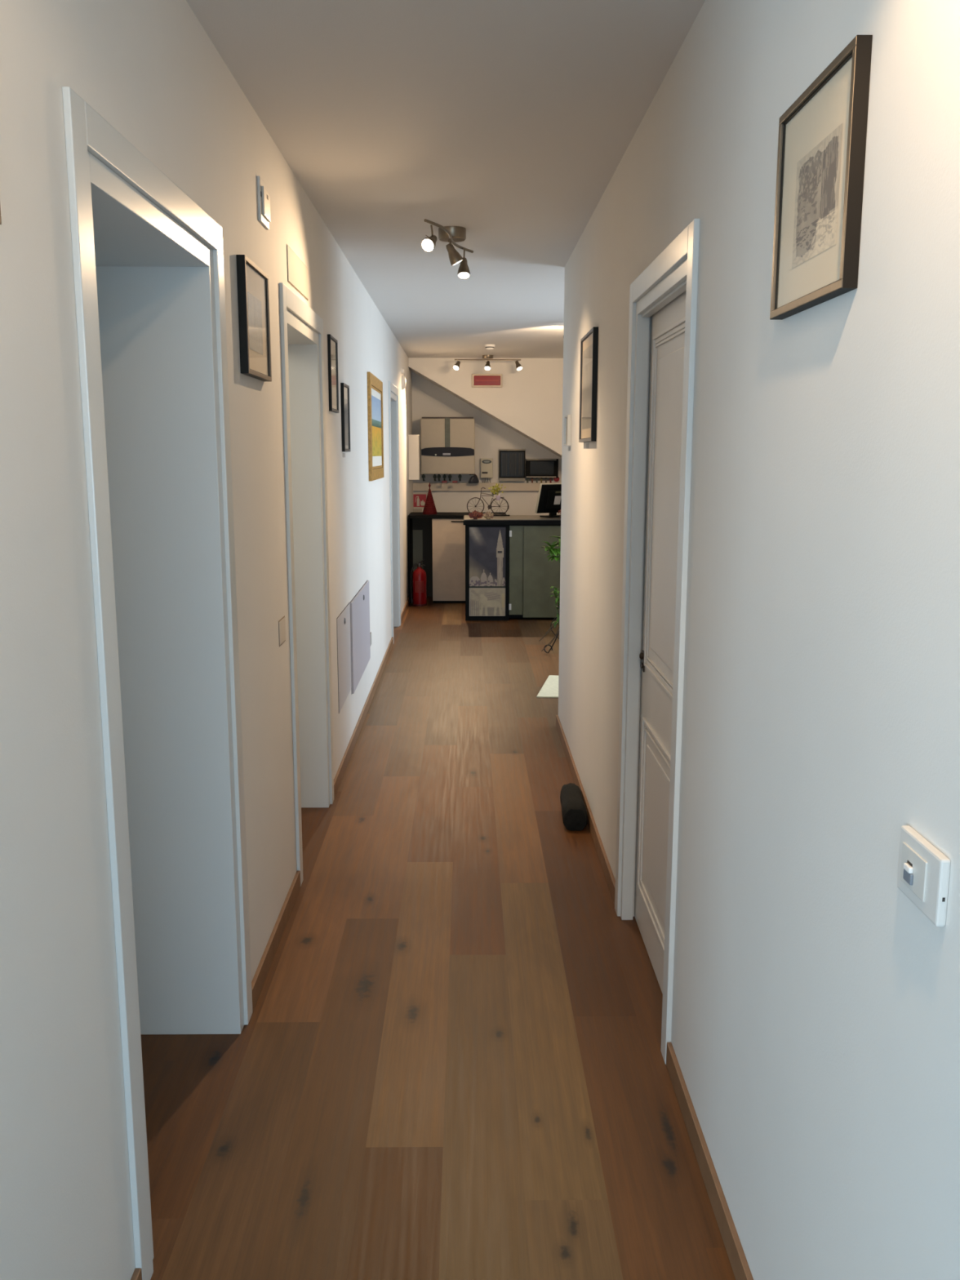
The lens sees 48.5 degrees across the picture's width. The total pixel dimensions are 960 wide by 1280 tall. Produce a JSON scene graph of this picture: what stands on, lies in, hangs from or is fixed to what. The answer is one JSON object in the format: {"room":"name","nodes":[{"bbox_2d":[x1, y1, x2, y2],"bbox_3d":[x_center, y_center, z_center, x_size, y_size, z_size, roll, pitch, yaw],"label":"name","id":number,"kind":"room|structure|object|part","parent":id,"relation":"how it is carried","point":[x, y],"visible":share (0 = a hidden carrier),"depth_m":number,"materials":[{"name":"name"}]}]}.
{"room":"home hallway","nodes":[
{"label":"home hallway","id":0,"kind":"room"},
{"bbox_2d":[0,0,413,1279],"bbox_3d":[-0.894,-0.906,6.913,0.300,2.710,12.250,0,10,-1],"label":"wall","id":1,"kind":"structure","parent":0,"point":[150,68],"depth_m":1.85,"materials":[{"name":"white paint"}]},
{"bbox_2d":[0,205,1,224],"bbox_3d":[-0.666,-0.709,1.284,0.018,0.332,0.320,0,10,-1],"label":"framed print","id":2,"kind":"object","parent":1,"relation":"attached to","point":[0,206],"visible":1,"depth_m":1.47,"materials":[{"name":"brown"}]},
{"bbox_2d":[130,1267,142,1279],"bbox_3d":[-0.672,1.369,1.617,0.013,0.070,1.024,0,10,-1],"label":"baseboard","id":3,"kind":"structure","parent":1,"relation":"attached to","point":[137,1274],"depth_m":2.10,"materials":[{"name":"brown wood"}]},
{"bbox_2d":[62,86,252,1279],"bbox_3d":[-0.833,0.111,2.472,0.313,2.251,1.102,0,10,-1],"label":"door frame","id":4,"kind":"structure","parent":1,"relation":"in","point":[150,297],"depth_m":2.82,"materials":[{"name":"white paint"}]},
{"bbox_2d":[235,254,271,381],"bbox_3d":[-0.687,-0.972,3.258,0.024,0.330,0.370,0,10,-1],"label":"framed piece","id":5,"kind":"object","parent":1,"relation":"attached to","point":[253,294],"visible":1,"depth_m":3.21,"materials":[{"name":"black wood"}]},
{"bbox_2d":[247,291,262,355],"bbox_3d":[-0.683,-0.960,3.243,0.001,0.163,0.213,0,10,-1],"label":"print","id":6,"kind":"object","parent":5,"relation":"attached to","point":[255,310],"depth_m":3.24},
{"bbox_2d":[257,175,271,230],"bbox_3d":[-0.694,-1.406,3.432,0.017,0.135,0.145,0,10,-1],"label":"alarm box","id":7,"kind":"object","parent":1,"relation":"attached to","point":[264,197],"visible":1,"depth_m":3.39,"materials":[{"name":"white plastic"}]},
{"bbox_2d":[251,870,300,1012],"bbox_3d":[-0.697,1.007,3.668,0.013,0.070,0.938,0,10,-1],"label":"baseboard","id":8,"kind":"structure","parent":1,"relation":"attached to","point":[261,972],"depth_m":3.58,"materials":[{"name":"brown wood"}]},
{"bbox_2d":[278,615,285,646],"bbox_3d":[-0.704,-0.032,3.794,0.003,0.091,0.128,0,10,-1],"label":"blank plate","id":9,"kind":"object","parent":1,"relation":"attached to","point":[282,625],"visible":1,"depth_m":3.78,"materials":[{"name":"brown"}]},
{"bbox_2d":[286,244,308,300],"bbox_3d":[-0.709,-1.427,4.157,0.004,0.133,0.508,0,10,-1],"label":"junction cover","id":10,"kind":"object","parent":1,"relation":"attached to","point":[297,271],"visible":1,"depth_m":4.13,"materials":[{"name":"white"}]},
{"bbox_2d":[279,282,333,886],"bbox_3d":[-0.857,-0.240,4.461,0.313,2.251,1.062,0,10,-1],"label":"door frame","id":11,"kind":"structure","parent":1,"relation":"in","point":[301,345],"depth_m":4.81,"materials":[{"name":"white paint"}]},
{"bbox_2d":[327,333,338,413],"bbox_3d":[-0.716,-1.294,5.204,0.014,0.354,0.285,0,10,-1],"label":"framed print","id":12,"kind":"object","parent":1,"relation":"attached to","point":[332,344],"visible":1,"depth_m":5.18,"materials":[{"name":"black"}]},
{"bbox_3d":[-0.714,-1.294,5.204,0.001,0.332,0.263,0,10,-1],"label":"glass","id":13,"kind":"part","parent":12,"relation":"part of","materials":[{"name":"clear glass"}]},
{"bbox_2d":[336,602,351,713],"bbox_3d":[-0.724,0.084,5.716,0.009,0.495,0.593,0,10,-1],"label":"hatch","id":14,"kind":"object","parent":1,"relation":"attached to","point":[343,620],"visible":1,"depth_m":5.68,"materials":[{"name":"grey"}]},
{"bbox_2d":[340,382,350,451],"bbox_3d":[-0.721,-1.191,5.722,0.016,0.354,0.270,0,10,-1],"label":"framed print","id":15,"kind":"object","parent":1,"relation":"attached to","point":[344,388],"visible":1,"depth_m":5.70,"materials":[{"name":"black wood"}]},
{"bbox_3d":[-0.718,-1.191,5.722,0.001,0.332,0.248,0,10,-1],"label":"glass","id":16,"kind":"part","parent":15,"relation":"part of","materials":[{"name":"clear glass"}]},
{"bbox_3d":[-0.716,-1.191,5.722,0.007,0.353,0.269,0,10,-1],"label":"frame","id":17,"kind":"part","parent":15,"relation":"part of","materials":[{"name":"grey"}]},
{"bbox_2d":[349,580,370,693],"bbox_3d":[-0.730,-0.043,6.564,0.017,0.531,1.078,0,10,-1],"label":"hatch","id":18,"kind":"object","parent":1,"relation":"attached to","point":[360,603],"visible":1,"depth_m":6.42,"materials":[{"name":"grey metal"}]},
{"bbox_2d":[333,636,393,799],"bbox_3d":[-0.740,0.375,7.255,0.013,0.070,4.223,0,10,-1],"label":"baseboard","id":19,"kind":"structure","parent":1,"relation":"attached to","point":[341,769],"depth_m":6.40,"materials":[{"name":"brown wood"}]},
{"bbox_2d":[367,371,383,480],"bbox_3d":[-0.742,-1.510,7.613,0.020,0.713,1.065,0,10,-1],"label":"framed painting","id":20,"kind":"object","parent":1,"relation":"attached to","point":[375,386],"visible":1,"depth_m":7.50,"materials":[{"name":"brown wood"}]},
{"bbox_2d":[371,395,382,456],"bbox_3d":[-0.740,-1.521,7.611,0.001,0.410,0.865,0,10,-1],"label":"print","id":21,"kind":"object","parent":20,"relation":"attached to","point":[375,402],"depth_m":7.63},
{"bbox_2d":[388,381,400,643],"bbox_3d":[-0.921,-1.162,9.685,0.313,2.251,1.102,0,10,-1],"label":"door","id":22,"kind":"structure","parent":1,"relation":"in","point":[393,398],"depth_m":10.06,"materials":[{"name":"white paint"}]},
{"bbox_2d":[401,367,405,389],"bbox_3d":[-0.771,-2.644,10.784,0.042,0.212,0.135,0,10,-1],"label":"wall lamp","id":23,"kind":"object","parent":1,"relation":"attached to","point":[403,379],"depth_m":10.76,"materials":[{"name":"white plastic"}]},
{"bbox_2d":[400,595,408,624],"bbox_3d":[-0.791,-0.364,11.443,0.013,0.070,2.079,0,10,-1],"label":"baseboard","id":24,"kind":"structure","parent":1,"relation":"attached to","point":[406,604],"depth_m":11.13,"materials":[{"name":"brown wood"}]},
{"bbox_2d":[408,434,419,479],"bbox_3d":[-0.748,-2.075,12.108,0.118,0.505,0.194,0,10,-1],"label":"wall box","id":25,"kind":"object","parent":1,"relation":"attached to","point":[413,439],"visible":1,"depth_m":12.01,"materials":[{"name":"beige metal"}]},
{"bbox_2d":[140,596,735,1279],"bbox_3d":[0.628,0.708,5.576,7.540,0.001,19.322,0,10,-1],"label":"floor","id":26,"kind":"structure","parent":0,"point":[447,1063],"depth_m":2.99,"materials":[{"name":"brown wood"}]},
{"bbox_2d":[413,529,422,572],"bbox_3d":[-0.721,-0.888,12.372,0.113,0.780,0.028,0,10,-1],"label":"board","id":27,"kind":"object","parent":26,"relation":"on","point":[417,534],"visible":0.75,"depth_m":12.34,"materials":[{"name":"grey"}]},
{"bbox_2d":[409,558,426,606],"bbox_3d":[-0.663,-0.636,11.700,0.155,0.517,0.156,6,12,31],"label":"fire extinguisher","id":28,"kind":"object","parent":26,"relation":"on","point":[420,582],"visible":1,"depth_m":11.65,"materials":[{"name":"red metal"}]},
{"bbox_2d":[431,518,465,603],"bbox_3d":[-0.129,-0.921,12.093,0.806,0.943,0.621,0,10,-1],"label":"base cabinet","id":29,"kind":"object","parent":26,"relation":"on","point":[448,535],"visible":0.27,"depth_m":11.80,"materials":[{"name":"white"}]},
{"bbox_2d":[408,511,506,604],"bbox_3d":[-0.249,-0.939,12.088,1.086,0.980,0.640,0,10,-1],"label":"countertop","id":30,"kind":"structure","parent":26,"relation":"on","point":[416,520],"depth_m":12.31,"materials":[{"name":"black laminate"}]},
{"bbox_3d":[-0.785,-0.939,12.082,0.014,0.980,0.620,0,10,-1],"label":"panel","id":31,"kind":"part","parent":30,"relation":"part of","materials":[{"name":"black laminate"}]},
{"bbox_3d":[-0.658,-0.974,12.382,0.245,0.944,0.016,0,10,-1],"label":"panel","id":32,"kind":"part","parent":30,"relation":"part of","materials":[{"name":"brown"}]},
{"bbox_2d":[422,482,436,514],"bbox_3d":[-0.562,-1.589,11.930,0.162,0.354,0.160,0,10,-1],"label":"cone tree","id":33,"kind":"object","parent":30,"relation":"on","point":[429,508],"visible":1,"depth_m":11.90,"materials":[{"name":"red"}]},
{"bbox_2d":[462,515,560,620],"bbox_3d":[0.789,-0.754,10.961,1.918,1.009,0.770,0,10,-1],"label":"kitchen island","id":34,"kind":"object","parent":26,"relation":"on","point":[508,574],"depth_m":10.61,"materials":[{"name":"black laminate"}]},
{"bbox_2d":[468,510,483,519],"bbox_3d":[-0.040,-1.243,10.566,0.151,0.090,0.076,0,10,-1],"label":"bunch","id":35,"kind":"object","parent":34,"relation":"on","point":[475,515],"visible":1,"depth_m":10.56,"materials":[{"name":"red"}]},
{"bbox_2d":[469,587,505,616],"bbox_3d":[0.074,-0.380,10.659,0.362,0.284,0.001,0,10,-1],"label":"photograph","id":36,"kind":"object","parent":34,"relation":"attached to","point":[483,602],"depth_m":10.66},
{"bbox_3d":[0.071,-0.667,10.616,0.435,0.955,0.034,0,10,-1],"label":"panel frame","id":37,"kind":"part","parent":34,"relation":"part of","materials":[{"name":"black laminate"}]},
{"bbox_2d":[469,527,506,587],"bbox_3d":[0.074,-0.819,10.581,0.362,0.600,0.001,0,10,-1],"label":"photograph","id":38,"kind":"object","parent":34,"relation":"attached to","point":[487,545],"depth_m":10.58},
{"bbox_2d":[482,511,493,519],"bbox_3d":[0.083,-1.236,10.563,0.113,0.078,0.057,0,10,-1],"label":"bunch","id":39,"kind":"object","parent":34,"relation":"on","point":[486,515],"visible":1,"depth_m":10.55,"materials":[{"name":"beige food"}]},
{"bbox_2d":[466,487,510,515],"bbox_3d":[0.087,-1.440,11.090,0.448,0.296,0.070,0,10,-1],"label":"bicycle","id":40,"kind":"object","parent":34,"relation":"on","point":[489,507],"visible":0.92,"depth_m":11.09,"materials":[{"name":"black metal"}]},
{"bbox_3d":[0.103,-1.456,11.088,0.205,0.147,0.025,0,10,-1],"label":"frame","id":41,"kind":"part","parent":40,"relation":"part of","materials":[{"name":"grey metal"}]},
{"bbox_2d":[488,483,506,500],"bbox_3d":[0.161,-1.538,11.046,0.153,0.181,0.167,6,12,32],"label":"potted flower","id":42,"kind":"object","parent":40,"relation":"on","point":[497,496],"visible":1,"depth_m":11.04,"materials":[{"name":"yellow plant"}]},
{"bbox_3d":[0.188,-1.475,11.051,0.052,0.055,0.052,0,10,-1],"label":"pot","id":43,"kind":"part","parent":42,"relation":"part of","materials":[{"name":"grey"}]},
{"bbox_3d":[0.362,-0.694,10.635,0.140,0.893,0.021,0,10,-1],"label":"olive panel","id":44,"kind":"part","parent":34,"relation":"part of","materials":[{"name":"laminate"}]},
{"bbox_3d":[0.752,-0.680,10.634,0.640,0.918,0.037,0,10,-1],"label":"olive panel","id":45,"kind":"part","parent":34,"relation":"part of","materials":[{"name":"laminate"}]},
{"bbox_2d":[534,483,561,517],"bbox_3d":[0.758,-1.431,10.898,0.438,0.347,0.200,-6,12,-30],"label":"computer monitor","id":46,"kind":"object","parent":34,"relation":"on","point":[549,495],"visible":0.71,"depth_m":10.79,"materials":[{"name":"black plastic"}]},
{"bbox_2d":[536,675,558,697],"bbox_3d":[0.830,0.343,7.620,0.770,0.009,0.724,2,10,10],"label":"doormat","id":47,"kind":"object","parent":26,"relation":"on","point":[549,689],"visible":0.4,"depth_m":7.58,"materials":[{"name":"white fabric"}]},
{"bbox_2d":[543,605,559,653],"bbox_3d":[0.734,-0.075,8.800,0.311,0.406,0.312,-4,11,-20],"label":"plant stand","id":48,"kind":"object","parent":26,"relation":"on","point":[557,606],"visible":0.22,"depth_m":8.86,"materials":[{"name":"black metal"}]},
{"bbox_2d":[539,536,560,651],"bbox_3d":[0.699,-0.398,8.750,0.433,0.970,0.307,0,10,-1],"label":"potted plant","id":49,"kind":"object","parent":48,"relation":"on","point":[556,552],"visible":0.43,"depth_m":8.68,"materials":[{"name":"green plant"}]},
{"bbox_3d":[0.615,-0.084,8.854,0.173,0.404,0.010,5,11,24],"label":"leg","id":50,"kind":"part","parent":48,"relation":"part of","materials":[{"name":"black metal"}]},
{"bbox_2d":[560,782,587,831],"bbox_3d":[0.426,0.760,4.951,0.118,0.112,0.429,0,10,-1],"label":"speaker","id":51,"kind":"object","parent":26,"relation":"on","point":[574,812],"visible":1,"depth_m":4.75,"materials":[{"name":"black plastic"}]},
{"bbox_2d":[186,0,705,358],"bbox_3d":[0.798,-1.852,4.202,7.700,0.100,17.700,0,10,-1],"label":"ceiling","id":52,"kind":"structure","parent":0,"point":[508,123],"depth_m":3.47,"materials":[{"name":"white paint"}]},
{"bbox_2d":[421,218,473,279],"bbox_3d":[-0.152,-1.820,4.920,0.140,0.214,0.747,1,10,8],"label":"ceiling spotlight","id":53,"kind":"object","parent":52,"relation":"attached to","point":[451,234],"visible":1,"depth_m":5.01,"materials":[{"name":"silver metal"}]},
{"bbox_3d":[-0.210,-1.791,4.685,0.009,0.056,0.060,1,10,3],"label":"pivot arm","id":54,"kind":"part","parent":53,"relation":"part of","materials":[{"name":"silver metal"}]},
{"bbox_2d":[453,355,522,370],"bbox_3d":[0.085,-3.040,11.694,0.761,0.166,0.135,0,10,-1],"label":"ceiling spotlight","id":55,"kind":"object","parent":52,"relation":"attached to","point":[486,357],"visible":1,"depth_m":11.68,"materials":[{"name":"silver metal"}]},
{"bbox_2d":[484,344,495,350],"bbox_3d":[0.096,-2.897,10.559,0.110,0.052,0.110,0,10,-1],"label":"smoke detector","id":56,"kind":"object","parent":52,"relation":"attached to","point":[489,347],"visible":1,"depth_m":10.53,"materials":[{"name":"white plastic"}]},
{"bbox_2d":[408,357,563,457],"bbox_3d":[1.767,-1.911,12.632,5.160,2.710,0.700,0,10,-1],"label":"wall","id":57,"kind":"structure","parent":0,"point":[529,401],"depth_m":12.10,"materials":[{"name":"white paint"}]},
{"bbox_2d":[471,373,502,387],"bbox_3d":[0.079,-2.934,12.056,0.347,0.150,0.037,0,10,-1],"label":"emergency light","id":58,"kind":"object","parent":57,"relation":"attached to","point":[478,380],"visible":1,"depth_m":12.04,"materials":[{"name":"red plastic"}]},
{"bbox_2d":[411,371,561,515],"bbox_3d":[1.612,-1.982,13.034,5.460,2.710,0.120,0,10,-1],"label":"wall","id":59,"kind":"structure","parent":0,"point":[428,399],"depth_m":12.90,"materials":[{"name":"white paint"}]},
{"bbox_2d":[413,492,427,511],"bbox_3d":[-0.735,-1.658,12.998,0.189,0.278,0.008,0,10,-1],"label":"sign","id":60,"kind":"object","parent":59,"relation":"attached to","point":[419,498],"visible":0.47,"depth_m":12.99,"materials":[{"name":"red"}]},
{"bbox_3d":[-0.768,-1.562,13.016,0.124,0.082,0.004,0,10,-1],"label":"plate","id":61,"kind":"part","parent":60,"relation":"part of","materials":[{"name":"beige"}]},
{"bbox_2d":[420,417,475,474],"bbox_3d":[-0.381,-2.314,12.698,0.637,0.661,0.378,0,10,-1],"label":"boiler","id":62,"kind":"object","parent":59,"relation":"attached to","point":[447,444],"visible":1,"depth_m":12.53,"materials":[{"name":"beige metal"}]},
{"bbox_2d":[480,457,493,482],"bbox_3d":[0.080,-2.050,12.900,0.145,0.293,0.084,0,10,-1],"label":"control unit","id":63,"kind":"object","parent":59,"relation":"attached to","point":[486,464],"visible":1,"depth_m":12.86,"materials":[{"name":"beige plastic"}]},
{"bbox_2d":[413,482,561,490],"bbox_3d":[0.314,-1.861,12.951,2.259,0.097,0.054,0,10,-1],"label":"trim","id":64,"kind":"structure","parent":59,"relation":"attached to","point":[416,486],"depth_m":12.92,"materials":[{"name":"beige paint"}]},
{"bbox_2d":[468,473,479,483],"bbox_3d":[-0.077,-1.952,12.853,0.132,0.116,0.187,0,10,-1],"label":"pump","id":65,"kind":"object","parent":64,"relation":"on","point":[473,479],"visible":0.91,"depth_m":12.78,"materials":[{"name":"black plastic"}]},
{"bbox_2d":[498,448,525,480],"bbox_3d":[0.387,-2.113,12.876,0.317,0.381,0.116,0,10,-1],"label":"box","id":66,"kind":"object","parent":59,"relation":"attached to","point":[512,462],"visible":1,"depth_m":12.82,"materials":[{"name":"black metal"}]},
{"bbox_3d":[0.388,-2.113,12.819,0.279,0.296,0.002,0,10,-1],"label":"glass door","id":67,"kind":"part","parent":66,"relation":"part of","materials":[{"name":"black glass"}]},
{"bbox_2d":[525,458,558,483],"bbox_3d":[0.748,-2.046,12.897,0.391,0.290,0.106,0,10,-1],"label":"box","id":68,"kind":"object","parent":59,"relation":"attached to","point":[535,468],"depth_m":12.85,"materials":[{"name":"black metal"}]},
{"bbox_3d":[0.726,-1.940,12.951,0.325,0.062,0.036,0,10,-1],"label":"cable strip","id":69,"kind":"part","parent":68,"relation":"part of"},
{"bbox_3d":[0.738,-1.968,12.861,0.363,0.015,0.010,0,10,-1],"label":"rail","id":70,"kind":"part","parent":68,"relation":"part of","materials":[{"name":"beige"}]},
{"bbox_3d":[0.738,-2.170,12.826,0.363,0.014,0.010,0,10,-1],"label":"rail","id":71,"kind":"part","parent":68,"relation":"part of","materials":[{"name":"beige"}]},
{"bbox_3d":[0.747,-2.072,12.845,0.285,0.160,0.004,0,10,-1],"label":"glass door","id":72,"kind":"part","parent":68,"relation":"part of","materials":[{"name":"black glass"}]},
{"bbox_2d":[553,477,559,481],"bbox_3d":[0.928,-1.956,12.936,0.068,0.068,0.066,0,10,-1],"label":"wheel","id":73,"kind":"object","parent":59,"relation":"attached to","point":[556,479],"visible":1,"depth_m":12.90,"materials":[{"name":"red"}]},
{"bbox_2d":[558,0,959,1279],"bbox_3d":[0.586,-0.323,3.621,0.140,2.710,5.530,0,10,-1],"label":"wall","id":74,"kind":"structure","parent":0,"point":[815,1030],"depth_m":1.78,"materials":[{"name":"white paint"}]},
{"bbox_2d":[564,414,571,445],"bbox_3d":[0.478,-1.144,5.821,0.020,0.162,0.190,0,10,-1],"label":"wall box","id":75,"kind":"object","parent":74,"relation":"attached to","point":[567,419],"visible":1,"depth_m":5.74,"materials":[{"name":"white paint"}]},
{"bbox_3d":[0.472,-1.144,5.821,0.007,0.161,0.189,0,10,-1],"label":"frame","id":76,"kind":"part","parent":75,"relation":"part of","materials":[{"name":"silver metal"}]},
{"bbox_3d":[0.474,-1.144,5.821,0.001,0.144,0.172,0,10,-1],"label":"glass","id":77,"kind":"part","parent":75,"relation":"part of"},
{"bbox_3d":[0.479,-1.144,5.821,0.020,0.162,0.190,0,10,-1],"label":"frame","id":78,"kind":"part","parent":75,"relation":"part of","materials":[{"name":"white paint"}]},
{"bbox_2d":[555,715,615,905],"bbox_3d":[0.491,0.728,5.258,0.013,0.070,2.669,0,10,-1],"label":"baseboard","id":79,"kind":"structure","parent":74,"relation":"attached to","point":[606,866],"depth_m":4.70,"materials":[{"name":"brown wood"}]},
{"bbox_2d":[578,326,598,442],"bbox_3d":[0.489,-1.141,4.826,0.022,0.478,0.510,0,10,-1],"label":"framed print","id":80,"kind":"object","parent":74,"relation":"attached to","point":[589,342],"visible":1,"depth_m":4.74,"materials":[{"name":"black wood"}]},
{"bbox_3d":[0.484,-1.141,4.826,0.001,0.454,0.486,0,10,-1],"label":"glass","id":81,"kind":"part","parent":80,"relation":"part of","materials":[{"name":"clear glass"}]},
{"bbox_2d":[614,218,700,1064],"bbox_3d":[0.556,-0.008,3.252,0.101,2.218,1.021,0,10,-1],"label":"door","id":82,"kind":"structure","parent":74,"relation":"in","point":[665,291],"depth_m":3.35,"materials":[{"name":"white paint"}]},
{"bbox_3d":[0.554,0.073,3.651,0.016,0.070,0.032,0,10,-1],"label":"flush handle","id":83,"kind":"part","parent":82,"relation":"part of","materials":[{"name":"brown metal"}]},
{"bbox_2d":[666,1042,753,1279],"bbox_3d":[0.530,1.298,2.030,0.013,0.070,1.834,0,10,-1],"label":"baseboard","id":84,"kind":"structure","parent":74,"relation":"attached to","point":[735,1251],"depth_m":2.42,"materials":[{"name":"brown wood"}]},
{"bbox_2d":[769,35,872,319],"bbox_3d":[0.528,-0.701,1.680,0.022,0.335,0.370,0,10,-1],"label":"framed piece","id":85,"kind":"object","parent":74,"relation":"attached to","point":[822,136],"visible":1,"depth_m":1.63,"materials":[{"name":"brown metal"}]},
{"bbox_2d":[791,123,842,268],"bbox_3d":[0.524,-0.686,1.666,0.001,0.168,0.217,0,10,-1],"label":"print","id":86,"kind":"object","parent":85,"relation":"attached to","point":[818,172],"depth_m":1.66},
{"bbox_2d":[897,825,950,926],"bbox_3d":[0.535,0.285,1.298,0.020,0.083,0.118,0,10,-1],"label":"light switch","id":87,"kind":"object","parent":74,"relation":"attached to","point":[923,870],"visible":1,"depth_m":1.28,"materials":[{"name":"white plastic"}]}
]}

